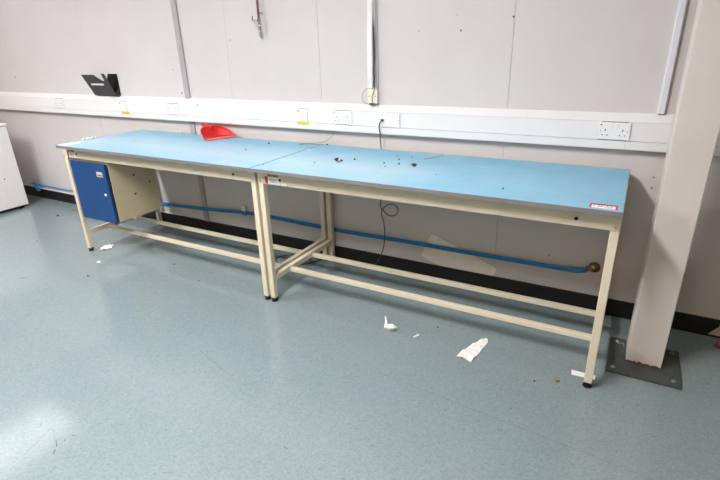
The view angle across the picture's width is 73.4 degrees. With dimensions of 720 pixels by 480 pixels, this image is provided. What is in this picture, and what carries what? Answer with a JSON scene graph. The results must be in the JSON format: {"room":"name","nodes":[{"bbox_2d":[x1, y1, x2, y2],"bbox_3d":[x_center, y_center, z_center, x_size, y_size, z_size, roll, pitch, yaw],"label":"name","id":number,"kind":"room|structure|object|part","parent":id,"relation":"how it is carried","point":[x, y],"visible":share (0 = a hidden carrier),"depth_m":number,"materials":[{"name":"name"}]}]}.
{"room":"workshop","nodes":[
{"label":"workshop","id":0,"kind":"room"},
{"bbox_2d":[0,194,719,479],"bbox_3d":[-2.309,1.097,1.564,10.600,0.100,6.300,10,25,27],"label":"floor","id":1,"kind":"structure","parent":0,"point":[137,367],"depth_m":2.34,"materials":[{"name":"plastic"}]},
{"bbox_2d":[0,123,28,212],"bbox_3d":[-3.926,-0.692,4.830,0.609,0.868,0.669,10,25,27],"label":"fridge","id":2,"kind":"object","parent":1,"relation":"on","point":[12,191],"visible":1,"depth_m":4.90,"materials":[{"name":"white metal"}]},
{"bbox_2d":[100,244,112,249],"bbox_3d":[-2.086,0.054,3.974,0.090,0.020,0.105,10,25,27],"label":"tissue","id":3,"kind":"object","parent":1,"relation":"on","point":[109,245],"visible":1,"depth_m":3.96,"materials":[{"name":"white paper"}]},
{"bbox_2d":[55,130,328,299],"bbox_3d":[-1.241,-0.279,3.602,1.886,0.871,0.788,10,25,27],"label":"workbench","id":4,"kind":"object","parent":1,"relation":"on","point":[227,158],"visible":0.76,"depth_m":3.32,"materials":[{"name":"blue laminate"}]},
{"bbox_2d":[57,142,79,145],"bbox_3d":[-2.131,-0.709,3.561,0.096,0.005,0.152,18,29,40],"label":"paper sheet","id":5,"kind":"object","parent":4,"relation":"on","point":[68,144],"visible":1,"depth_m":3.55,"materials":[{"name":"white paper"}]},
{"bbox_3d":[-2.196,-0.286,3.790,0.035,0.744,0.034,10,25,27],"label":"leg","id":6,"kind":"part","parent":4,"relation":"part of","materials":[{"name":"beige metal"}]},
{"bbox_2d":[70,158,161,223],"bbox_3d":[-1.898,-0.435,3.775,0.419,0.471,0.416,10,25,27],"label":"cabinet","id":7,"kind":"object","parent":4,"relation":"hanging from","point":[114,193],"visible":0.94,"depth_m":3.63,"materials":[{"name":"beige metal"}]},
{"bbox_3d":[-1.995,-0.361,3.629,0.404,0.448,0.020,10,25,27],"label":"door","id":8,"kind":"part","parent":7,"relation":"part of","materials":[{"name":"blue paint"}]},
{"bbox_3d":[-1.863,-0.518,4.342,0.035,0.744,0.034,10,25,27],"label":"leg","id":9,"kind":"part","parent":4,"relation":"part of","materials":[{"name":"beige metal"}]},
{"bbox_3d":[-1.411,-0.522,3.213,1.864,0.081,0.030,10,25,27],"label":"rail","id":10,"kind":"part","parent":4,"relation":"part of","materials":[{"name":"beige metal"}]},
{"bbox_2d":[200,123,235,140],"bbox_3d":[-1.134,-0.837,3.693,0.239,0.087,0.360,-18,27,-35],"label":"dustpan","id":11,"kind":"object","parent":4,"relation":"on","point":[208,132],"visible":1,"depth_m":3.69,"materials":[{"name":"red plastic"}]},
{"bbox_3d":[-1.189,-0.879,3.751,0.034,0.048,0.183,-17,27,-34],"label":"handle","id":12,"kind":"part","parent":11,"relation":"part of","materials":[{"name":"red plastic"}]},
{"bbox_3d":[-0.599,0.006,2.948,0.035,0.744,0.034,10,25,27],"label":"leg","id":13,"kind":"part","parent":4,"relation":"part of","materials":[{"name":"beige metal"}]},
{"bbox_3d":[-0.266,-0.226,3.500,0.035,0.744,0.034,10,25,27],"label":"leg","id":14,"kind":"part","parent":4,"relation":"part of","materials":[{"name":"beige metal"}]},
{"bbox_2d":[384,316,396,329],"bbox_3d":[0.164,0.475,2.721,0.089,0.052,0.056,15,27,36],"label":"crumpled paper","id":15,"kind":"object","parent":1,"relation":"on","point":[389,326],"visible":1,"depth_m":2.71,"materials":[{"name":"white paper"}]},
{"bbox_2d":[249,145,630,387],"bbox_3d":[0.394,0.019,2.740,1.860,0.872,0.788,10,25,27],"label":"workbench","id":16,"kind":"object","parent":1,"relation":"on","point":[575,195],"visible":1,"depth_m":2.43,"materials":[{"name":"blue laminate"}]},
{"bbox_3d":[-0.551,0.015,2.922,0.035,0.744,0.034,10,25,27],"label":"leg","id":17,"kind":"part","parent":16,"relation":"part of","materials":[{"name":"beige metal"}]},
{"bbox_3d":[-0.218,-0.217,3.474,0.035,0.744,0.034,10,25,27],"label":"leg","id":18,"kind":"part","parent":16,"relation":"part of","materials":[{"name":"beige metal"}]},
{"bbox_3d":[0.231,-0.222,2.347,1.854,0.081,0.030,10,25,27],"label":"rail","id":19,"kind":"part","parent":16,"relation":"part of","materials":[{"name":"beige metal"}]},
{"bbox_3d":[1.038,0.304,2.085,0.035,0.744,0.034,10,25,27],"label":"leg","id":20,"kind":"part","parent":16,"relation":"part of","materials":[{"name":"beige metal"}]},
{"bbox_3d":[0.957,-0.130,1.900,0.085,0.001,0.041,10,25,27],"label":"white panel","id":21,"kind":"part","parent":16,"relation":"part of","materials":[{"name":"white paper"}]},
{"bbox_2d":[457,338,487,361],"bbox_3d":[0.593,0.563,2.525,0.081,0.011,0.235,15,27,35],"label":"paper","id":22,"kind":"object","parent":1,"relation":"on","point":[473,350],"visible":1,"depth_m":2.50,"materials":[{"name":"white paper"}]},
{"bbox_2d":[571,370,594,379],"bbox_3d":[1.062,0.644,2.304,0.105,0.002,0.041,10,25,27],"label":"label strip","id":23,"kind":"object","parent":1,"relation":"on","point":[573,372],"visible":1,"depth_m":2.31,"materials":[{"name":"white paper"}]},
{"bbox_2d":[606,0,719,389],"bbox_3d":[1.357,-0.649,1.880,0.310,2.700,0.317,10,25,27],"label":"steel column","id":24,"kind":"structure","parent":1,"relation":"on","point":[644,356],"depth_m":2.06,"materials":[{"name":"paint"}]},
{"bbox_3d":[1.394,0.597,2.382,0.310,0.012,0.317,10,25,27],"label":"plate","id":25,"kind":"part","parent":24,"relation":"part of","materials":[{"name":"metal"}]},
{"bbox_2d":[713,339,719,348],"bbox_3d":[1.858,0.540,2.461,0.082,0.031,0.086,-14,25,-27],"label":"scrap","id":26,"kind":"object","parent":1,"relation":"on","point":[717,344],"visible":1,"depth_m":2.49,"materials":[{"name":"red"}]},
{"bbox_2d":[0,0,719,335],"bbox_3d":[-0.840,-1.252,3.538,10.600,2.700,0.100,10,25,27],"label":"wall","id":27,"kind":"structure","parent":0,"point":[560,55],"depth_m":3.04,"materials":[{"name":"paint"}]},
{"bbox_2d":[81,74,120,95],"bbox_3d":[-2.260,-1.355,4.213,0.326,0.190,0.122,10,25,27],"label":"holder","id":28,"kind":"object","parent":27,"relation":"attached to","point":[109,86],"visible":1,"depth_m":4.21,"materials":[{"name":"black plastic"}]},
{"bbox_3d":[-2.229,-1.371,4.261,0.321,0.180,0.005,10,25,27],"label":"panel","id":29,"kind":"part","parent":28,"relation":"part of","materials":[{"name":"black plastic"}]},
{"bbox_2d":[170,0,209,220],"bbox_3d":[-1.372,-1.372,3.738,0.052,2.597,0.014,10,25,27],"label":"trim","id":30,"kind":"structure","parent":27,"relation":"attached to","point":[173,4],"depth_m":3.76,"materials":[{"name":"grey plastic"}]},
{"bbox_2d":[251,0,262,38],"bbox_3d":[-0.699,-1.904,3.075,0.058,1.153,0.066,10,25,27],"label":"copper pipe","id":31,"kind":"object","parent":27,"relation":"attached to","point":[258,20],"visible":1,"depth_m":3.23,"materials":[{"name":"silver metal"}]},
{"bbox_2d":[31,182,599,272],"bbox_3d":[-1.185,-0.218,4.078,5.801,0.224,0.065,10,25,27],"label":"air hose","id":32,"kind":"object","parent":27,"relation":"attached to","point":[593,267],"visible":0.89,"depth_m":3.28,"materials":[{"name":"blue plastic"}]},
{"bbox_2d":[0,92,719,155],"bbox_3d":[-1.848,-1.125,4.104,8.160,0.174,0.055,10,25,27],"label":"dado trunking","id":33,"kind":"object","parent":27,"relation":"attached to","point":[649,132],"visible":0.95,"depth_m":2.95,"materials":[{"name":"white plastic"}]},
{"bbox_2d":[53,99,64,107],"bbox_3d":[-2.870,-1.301,4.606,0.146,0.086,0.013,10,25,27],"label":"double socket","id":34,"kind":"object","parent":33,"relation":"attached to","point":[59,103],"visible":1,"depth_m":4.60,"materials":[{"name":"white plastic"}]},
{"bbox_2d":[119,101,129,113],"bbox_3d":[-2.031,-1.142,4.167,0.116,0.100,0.012,10,25,27],"label":"outlet","id":35,"kind":"object","parent":33,"relation":"attached to","point":[123,107],"visible":1,"depth_m":4.17,"materials":[{"name":"white plastic"}]},
{"bbox_2d":[165,103,179,114],"bbox_3d":[-1.512,-1.054,3.890,0.146,0.086,0.013,10,25,27],"label":"double socket","id":36,"kind":"object","parent":33,"relation":"attached to","point":[173,109],"visible":1,"depth_m":3.88,"materials":[{"name":"white plastic"}]},
{"bbox_2d":[297,109,308,124],"bbox_3d":[-0.388,-0.842,3.301,0.100,0.100,0.012,10,25,27],"label":"outlet","id":37,"kind":"object","parent":33,"relation":"attached to","point":[302,114],"visible":1,"depth_m":3.30,"materials":[{"name":"white plastic"}]},
{"bbox_2d":[299,131,333,144],"bbox_3d":[-0.295,-0.695,3.277,0.241,0.090,0.068,1,22,6],"label":"wire","id":38,"kind":"object","parent":33,"relation":"hanging from","point":[333,131],"visible":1,"depth_m":3.27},
{"bbox_3d":[-1.849,-1.189,4.079,8.160,0.038,0.054,10,25,27],"label":"rail","id":39,"kind":"part","parent":33,"relation":"part of","materials":[{"name":"white plastic"}]},
{"bbox_2d":[332,110,351,124],"bbox_3d":[-0.116,-0.799,3.155,0.146,0.086,0.013,10,25,27],"label":"double socket","id":40,"kind":"object","parent":33,"relation":"attached to","point":[339,117],"visible":1,"depth_m":3.15,"materials":[{"name":"white plastic"}]},
{"bbox_2d":[378,112,399,127],"bbox_3d":[0.176,-0.742,2.993,0.146,0.090,0.028,10,25,27],"label":"outlet plate","id":41,"kind":"object","parent":33,"relation":"attached to","point":[388,119],"visible":1,"depth_m":2.99,"materials":[{"name":"white plastic"}]},
{"bbox_2d":[275,121,398,264],"bbox_3d":[-0.189,-0.314,3.368,0.957,1.052,0.202,4,23,14],"label":"cable","id":42,"kind":"object","parent":41,"relation":"hanging from","point":[380,121],"visible":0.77,"depth_m":3.29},
{"bbox_2d":[597,122,631,140],"bbox_3d":[1.272,-0.546,2.423,0.146,0.086,0.013,10,25,27],"label":"double socket","id":43,"kind":"object","parent":33,"relation":"attached to","point":[606,130],"visible":1,"depth_m":2.42,"materials":[{"name":"white plastic"}]},
{"bbox_2d":[23,185,719,337],"bbox_3d":[-1.774,-0.200,4.476,8.440,0.102,0.011,10,25,27],"label":"baseboard","id":44,"kind":"structure","parent":27,"relation":"attached to","point":[696,324],"depth_m":3.21,"materials":[{"name":"black plastic"}]},
{"bbox_2d":[32,186,180,215],"bbox_3d":[-2.667,-0.416,4.923,2.400,0.012,0.011,10,25,27],"label":"cable","id":45,"kind":"object","parent":44,"relation":"on","point":[32,186],"visible":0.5,"depth_m":5.15,"materials":[{"name":"blue plastic"}]},
{"bbox_2d":[421,234,495,275],"bbox_3d":[0.637,0.092,3.147,0.508,0.214,0.003,10,25,27],"label":"board","id":46,"kind":"object","parent":44,"relation":"on","point":[449,259],"visible":1,"depth_m":3.17,"materials":[{"name":"beige cardboard"}]},
{"bbox_2d":[367,0,375,87],"bbox_3d":[0.054,-1.627,2.750,0.043,1.464,0.045,10,25,27],"label":"cable conduit","id":47,"kind":"object","parent":27,"relation":"attached to","point":[371,46],"visible":1,"depth_m":2.92,"materials":[{"name":"white plastic"}]},
{"bbox_2d":[368,87,378,104],"bbox_3d":[0.081,-0.905,3.031,0.068,0.104,0.054,10,25,27],"label":"junction box","id":48,"kind":"object","parent":27,"relation":"attached to","point":[373,94],"visible":1,"depth_m":3.02,"materials":[{"name":"beige plastic"}]},
{"bbox_2d":[375,0,378,103],"bbox_3d":[0.090,-1.585,2.770,0.016,1.560,0.006,10,25,27],"label":"trim","id":49,"kind":"structure","parent":27,"relation":"attached to","point":[376,1],"depth_m":2.92,"materials":[{"name":"white plastic"}]},
{"bbox_2d":[657,0,687,114],"bbox_3d":[1.437,-1.334,2.051,0.035,1.562,0.024,10,25,27],"label":"cable conduit","id":50,"kind":"object","parent":27,"relation":"attached to","point":[682,6],"visible":1,"depth_m":2.24,"materials":[{"name":"white plastic"}]}
]}

